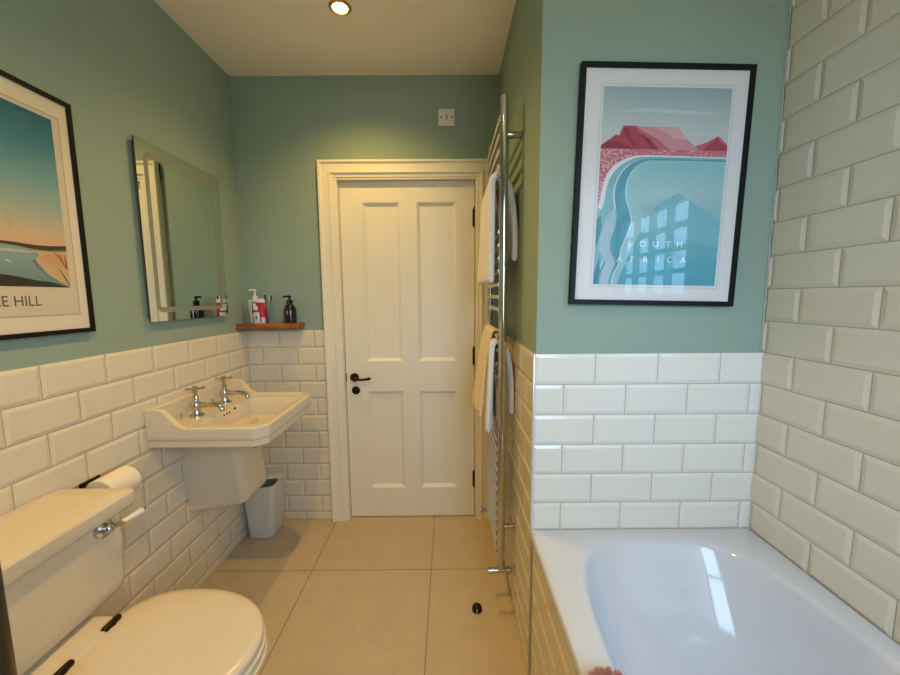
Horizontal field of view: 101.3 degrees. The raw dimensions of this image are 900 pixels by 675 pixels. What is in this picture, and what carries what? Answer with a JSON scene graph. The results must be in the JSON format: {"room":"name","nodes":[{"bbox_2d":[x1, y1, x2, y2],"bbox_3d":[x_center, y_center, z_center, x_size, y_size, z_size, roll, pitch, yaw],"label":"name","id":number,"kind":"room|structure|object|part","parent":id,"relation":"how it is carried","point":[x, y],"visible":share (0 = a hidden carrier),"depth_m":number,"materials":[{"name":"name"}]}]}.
{"room":"bathroom","nodes":[
{"label":"bathroom","id":0,"kind":"room"},
{"bbox_2d":[0,0,250,616],"bbox_3d":[-1.234,-0.001,0.815,0.130,2.544,3.070,0,6,0],"label":"wall","id":1,"kind":"structure","parent":0,"point":[72,406],"depth_m":1.33,"materials":[{"name":"green paint"}]},
{"bbox_2d":[0,69,95,339],"bbox_3d":[-1.173,-0.341,0.922,0.017,0.700,0.509,0,6,0],"label":"framed print","id":2,"kind":"object","parent":1,"relation":"attached to","point":[45,283],"visible":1,"depth_m":1.05,"materials":[{"name":"black"}]},
{"bbox_2d":[79,475,100,488],"bbox_3d":[-1.137,0.478,1.210,0.061,0.045,0.123,0,6,0],"label":"toilet roll holder","id":3,"kind":"object","parent":1,"relation":"attached to","point":[83,485],"visible":0.29,"depth_m":1.18,"materials":[{"name":"brown metal"}]},
{"bbox_2d":[86,466,140,490],"bbox_3d":[-1.112,0.493,1.222,0.096,0.096,0.108,0,6,0],"label":"toilet roll","id":4,"kind":"object","parent":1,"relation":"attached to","point":[124,476],"visible":0.65,"depth_m":1.21,"materials":[{"name":"beige paper"}]},
{"bbox_2d":[130,135,227,321],"bbox_3d":[-1.174,-0.429,1.644,0.022,0.689,0.505,0,6,0],"label":"wall mirror","id":5,"kind":"object","parent":1,"relation":"attached to","point":[178,202],"visible":1,"depth_m":1.58,"materials":[{"name":"grey mirror"}]},
{"bbox_2d":[144,376,310,512],"bbox_3d":[-0.940,0.486,1.708,0.454,0.584,0.555,0,6,0],"label":"basin","id":6,"kind":"object","parent":1,"relation":"attached to","point":[221,428],"visible":1,"depth_m":1.63,"materials":[{"name":"white glazed ceramic"},{"name":"polished chrome"}]},
{"bbox_2d":[184,386,224,417],"bbox_3d":[-1.051,0.272,1.589,0.157,0.131,0.070,0,6,0],"label":"tap","id":7,"kind":"object","parent":6,"relation":"on","point":[192,404],"depth_m":1.58,"materials":[{"name":"silver metal"}]},
{"bbox_3d":[-0.941,0.341,1.692,0.454,0.192,0.555,0,6,0],"label":"basin bowl","id":8,"kind":"part","parent":6,"relation":"part of","materials":[{"name":"beige ceramic"}]},
{"bbox_2d":[214,376,249,403],"bbox_3d":[-1.052,0.250,1.790,0.157,0.131,0.070,0,6,0],"label":"tap","id":9,"kind":"object","parent":6,"relation":"on","point":[221,392],"depth_m":1.79,"materials":[{"name":"silver metal"}]},
{"bbox_2d":[154,0,515,75],"bbox_3d":[-0.062,-1.333,0.658,2.700,0.120,3.100,0,6,0],"label":"ceiling","id":10,"kind":"structure","parent":0,"point":[243,37],"depth_m":1.68,"materials":[{"name":"beige paint"}]},
{"bbox_2d":[328,0,350,15],"bbox_3d":[-0.454,-1.362,1.525,0.092,0.006,0.092,0,6,0],"label":"recessed light","id":11,"kind":"object","parent":10,"relation":"in","point":[338,7],"visible":1,"depth_m":1.52,"materials":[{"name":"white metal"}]},
{"bbox_2d":[229,75,498,518],"bbox_3d":[-0.440,-0.164,2.235,1.729,2.544,0.219,0,6,0],"label":"wall","id":12,"kind":"structure","parent":0,"point":[282,125],"depth_m":2.05,"materials":[{"name":"green paint"}]},
{"bbox_2d":[236,322,304,328],"bbox_3d":[-1.013,-0.067,2.090,0.340,0.030,0.105,0,6,0],"label":"wall shelf","id":13,"kind":"object","parent":12,"relation":"attached to","point":[274,325],"visible":1,"depth_m":2.04,"materials":[{"name":"brown wood"}]},
{"bbox_2d":[248,289,257,322],"bbox_3d":[-1.102,-0.178,2.091,0.082,0.192,0.046,0,6,0],"label":"pump bottle","id":14,"kind":"object","parent":13,"relation":"on","point":[254,290],"visible":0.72,"depth_m":2.08,"materials":[{"name":"white plastic"}]},
{"bbox_2d":[252,299,265,323],"bbox_3d":[-1.063,-0.146,2.054,0.071,0.136,0.038,0,6,0],"label":"bottle","id":15,"kind":"object","parent":13,"relation":"on","point":[258,305],"visible":1,"depth_m":2.04,"materials":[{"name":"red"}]},
{"bbox_2d":[264,295,268,322],"bbox_3d":[-1.048,-0.164,2.106,0.024,0.160,0.012,4,8,33],"label":"toothbrush","id":16,"kind":"object","parent":13,"relation":"on","point":[266,310],"visible":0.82,"depth_m":2.10,"materials":[{"name":"red"}]},
{"bbox_3d":[-1.048,-0.149,2.108,0.022,0.131,0.012,4,8,33],"label":"handle","id":17,"kind":"part","parent":16,"relation":"part of","materials":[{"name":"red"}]},
{"bbox_2d":[269,295,271,322],"bbox_3d":[-1.016,-0.160,2.092,0.018,0.155,0.016,0,6,0],"label":"toothbrush","id":18,"kind":"object","parent":13,"relation":"on","point":[270,296],"visible":1,"depth_m":2.09,"materials":[{"name":"blue plastic"}]},
{"bbox_2d":[282,295,296,322],"bbox_3d":[-0.901,-0.159,2.077,0.070,0.155,0.068,0,6,0],"label":"pump bottle","id":19,"kind":"object","parent":13,"relation":"on","point":[290,313],"visible":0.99,"depth_m":2.06,"materials":[{"name":"brown glass"}]},
{"bbox_2d":[316,159,493,521],"bbox_3d":[-0.236,0.062,2.200,0.972,2.100,0.156,0,6,0],"label":"trim","id":20,"kind":"structure","parent":12,"relation":"attached to","point":[330,173],"depth_m":2.10,"materials":[{"name":"beige wood"}]},
{"bbox_2d":[339,181,474,515],"bbox_3d":[-0.233,0.115,2.174,0.768,1.990,0.102,0,6,0],"label":"door","id":21,"kind":"structure","parent":12,"relation":"in","point":[407,247],"depth_m":2.18,"materials":[{"name":"beige wood"}]},
{"bbox_3d":[-0.525,0.239,2.162,0.132,0.052,0.054,0,6,0],"label":"handle","id":22,"kind":"part","parent":21,"relation":"part of","materials":[{"name":"brown metal"}]},
{"bbox_3d":[-0.389,-0.310,2.138,0.212,0.907,0.014,0,6,0],"label":"panel","id":23,"kind":"part","parent":21,"relation":"part of","materials":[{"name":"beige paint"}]},
{"bbox_3d":[-0.383,0.620,2.240,0.212,0.604,0.014,0,6,0],"label":"panel","id":24,"kind":"part","parent":21,"relation":"part of","materials":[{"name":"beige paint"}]},
{"bbox_3d":[-0.076,-0.313,2.138,0.221,0.907,0.014,0,6,0],"label":"panel","id":25,"kind":"part","parent":21,"relation":"part of","materials":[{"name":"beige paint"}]},
{"bbox_3d":[-0.069,0.618,2.241,0.221,0.604,0.014,0,6,0],"label":"panel","id":26,"kind":"part","parent":21,"relation":"part of","materials":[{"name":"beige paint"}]},
{"bbox_2d":[438,109,454,125],"bbox_3d":[-0.019,-1.202,2.015,0.088,0.088,0.013,0,6,0],"label":"wall switch","id":27,"kind":"object","parent":12,"relation":"attached to","point":[446,117],"visible":1,"depth_m":2.01,"materials":[{"name":"white plastic"}]},
{"bbox_2d":[201,514,526,674],"bbox_3d":[-0.043,1.306,0.949,2.700,0.100,3.100,0,6,0],"label":"floor","id":28,"kind":"structure","parent":0,"point":[359,595],"depth_m":1.67,"materials":[{"name":"beige tile"}]},
{"bbox_2d":[0,562,17,674],"bbox_3d":[-0.623,0.729,0.531,0.160,1.146,0.160,0,6,0],"label":"post","id":29,"kind":"object","parent":28,"relation":"on","point":[7,657],"visible":1,"depth_m":0.50,"materials":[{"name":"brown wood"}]},
{"bbox_2d":[0,488,266,674],"bbox_3d":[-0.819,0.863,0.937,0.685,0.795,0.450,0,6,0],"label":"toilet","id":30,"kind":"object","parent":28,"relation":"on","point":[61,551],"visible":1,"depth_m":0.93,"materials":[{"name":"white glazed ceramic"},{"name":"white plastic"},{"name":"polished chrome"}]},
{"bbox_3d":[-1.053,0.498,0.891,0.220,0.058,0.442,0,6,0],"label":"cistern lid","id":31,"kind":"part","parent":30,"relation":"part of","materials":[{"name":"beige ceramic"}]},
{"bbox_3d":[-0.943,0.527,1.024,0.036,0.050,0.060,0,6,0],"label":"flush lever","id":32,"kind":"part","parent":30,"relation":"part of","materials":[{"name":"silver metal"}]},
{"bbox_3d":[-0.709,0.787,0.927,0.448,0.024,0.390,0,6,0],"label":"lid","id":33,"kind":"part","parent":30,"relation":"part of","materials":[{"name":"beige plastic"}]},
{"bbox_3d":[-0.707,0.811,0.930,0.453,0.018,0.390,0,6,0],"label":"seat","id":34,"kind":"part","parent":30,"relation":"part of","materials":[{"name":"beige plastic"}]},
{"bbox_2d":[244,472,285,537],"bbox_3d":[-1.061,0.969,2.134,0.180,0.323,0.187,0,6,0],"label":"waste bin","id":35,"kind":"object","parent":28,"relation":"on","point":[264,508],"visible":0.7,"depth_m":2.07,"materials":[{"name":"beige plastic"}]},
{"bbox_2d":[472,602,481,613],"bbox_3d":[0.117,1.169,1.600,0.044,0.028,0.046,0,6,0],"label":"door stop","id":36,"kind":"object","parent":28,"relation":"on","point":[476,607],"visible":1,"depth_m":1.59,"materials":[{"name":"black rubber"}]},
{"bbox_2d":[530,528,899,674],"bbox_3d":[0.647,1.023,0.428,0.741,0.567,1.722,0,6,0],"label":"bathtub","id":37,"kind":"object","parent":28,"relation":"on","point":[694,601],"visible":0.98,"depth_m":1.06,"materials":[{"name":"white ceramic"}]},
{"bbox_3d":[0.299,1.043,0.427,0.029,0.533,1.719,0,6,0],"label":"panel","id":38,"kind":"part","parent":37,"relation":"part of","materials":[{"name":"beige tile"}]},
{"bbox_2d":[586,665,625,674],"bbox_3d":[0.316,0.688,0.730,0.098,0.037,0.079,0,6,0],"label":"sponge","id":39,"kind":"object","parent":37,"relation":"on","point":[596,671],"visible":1,"depth_m":0.75,"materials":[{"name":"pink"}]},
{"bbox_2d":[495,0,789,674],"bbox_3d":[0.639,-0.107,1.657,0.746,2.544,0.969,0,6,0],"label":"wall","id":40,"kind":"structure","parent":0,"point":[645,416],"depth_m":1.20,"materials":[{"name":"green paint"}]},
{"bbox_2d":[479,93,522,575],"bbox_3d":[0.217,0.033,1.703,0.120,1.931,0.493,0,6,0],"label":"towel radiator","id":41,"kind":"object","parent":40,"relation":"attached to","point":[495,449],"visible":0.78,"depth_m":1.50,"materials":[{"name":"silver metal"}]},
{"bbox_2d":[472,324,498,417],"bbox_3d":[0.177,0.153,1.743,0.129,0.411,0.297,0,6,0],"label":"towel","id":42,"kind":"object","parent":41,"relation":"hanging from","point":[482,363],"visible":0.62,"depth_m":1.72,"materials":[{"name":"beige fabric"}]},
{"bbox_3d":[0.209,-0.005,1.927,0.033,1.905,0.033,0,6,0],"label":"post","id":43,"kind":"part","parent":41,"relation":"part of","materials":[{"name":"silver metal"}]},
{"bbox_2d":[477,172,517,284],"bbox_3d":[0.199,-0.452,1.618,0.144,0.431,0.332,0,6,0],"label":"towel","id":44,"kind":"object","parent":41,"relation":"hanging from","point":[490,200],"visible":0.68,"depth_m":1.48,"materials":[{"name":"white fabric"}]},
{"bbox_2d":[485,338,513,432],"bbox_3d":[0.207,0.201,1.559,0.118,0.395,0.079,0,6,0],"label":"towel","id":45,"kind":"object","parent":41,"relation":"hanging from","point":[491,347],"visible":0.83,"depth_m":1.53,"materials":[{"name":"white fabric"}]},
{"bbox_3d":[0.210,0.045,1.477,0.033,1.905,0.033,0,6,0],"label":"post","id":46,"kind":"part","parent":41,"relation":"part of","materials":[{"name":"silver metal"}]},
{"bbox_2d":[527,354,535,674],"bbox_3d":[0.275,0.633,1.252,0.008,1.166,0.008,0,6,0],"label":"trim","id":47,"kind":"structure","parent":40,"relation":"attached to","point":[534,355],"depth_m":1.24,"materials":[{"name":"white plastic"}]},
{"bbox_2d":[568,61,756,306],"bbox_3d":[0.640,-0.456,1.131,0.517,0.711,0.017,1,6,0],"label":"framed print","id":48,"kind":"object","parent":40,"relation":"attached to","point":[661,158],"visible":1,"depth_m":1.12,"materials":[{"name":"black"}]},
{"bbox_2d":[760,0,791,350],"bbox_3d":[1.002,-0.635,1.120,0.007,1.368,0.007,0,6,0],"label":"trim","id":49,"kind":"structure","parent":40,"relation":"attached to","point":[790,7],"depth_m":1.13,"materials":[{"name":"grey"}]},
{"bbox_2d":[748,0,899,644],"bbox_3d":[1.044,-0.014,0.787,0.070,2.544,3.001,0,6,0],"label":"wall","id":50,"kind":"structure","parent":0,"point":[825,486],"depth_m":0.96,"materials":[{"name":"white tile"}]}
]}

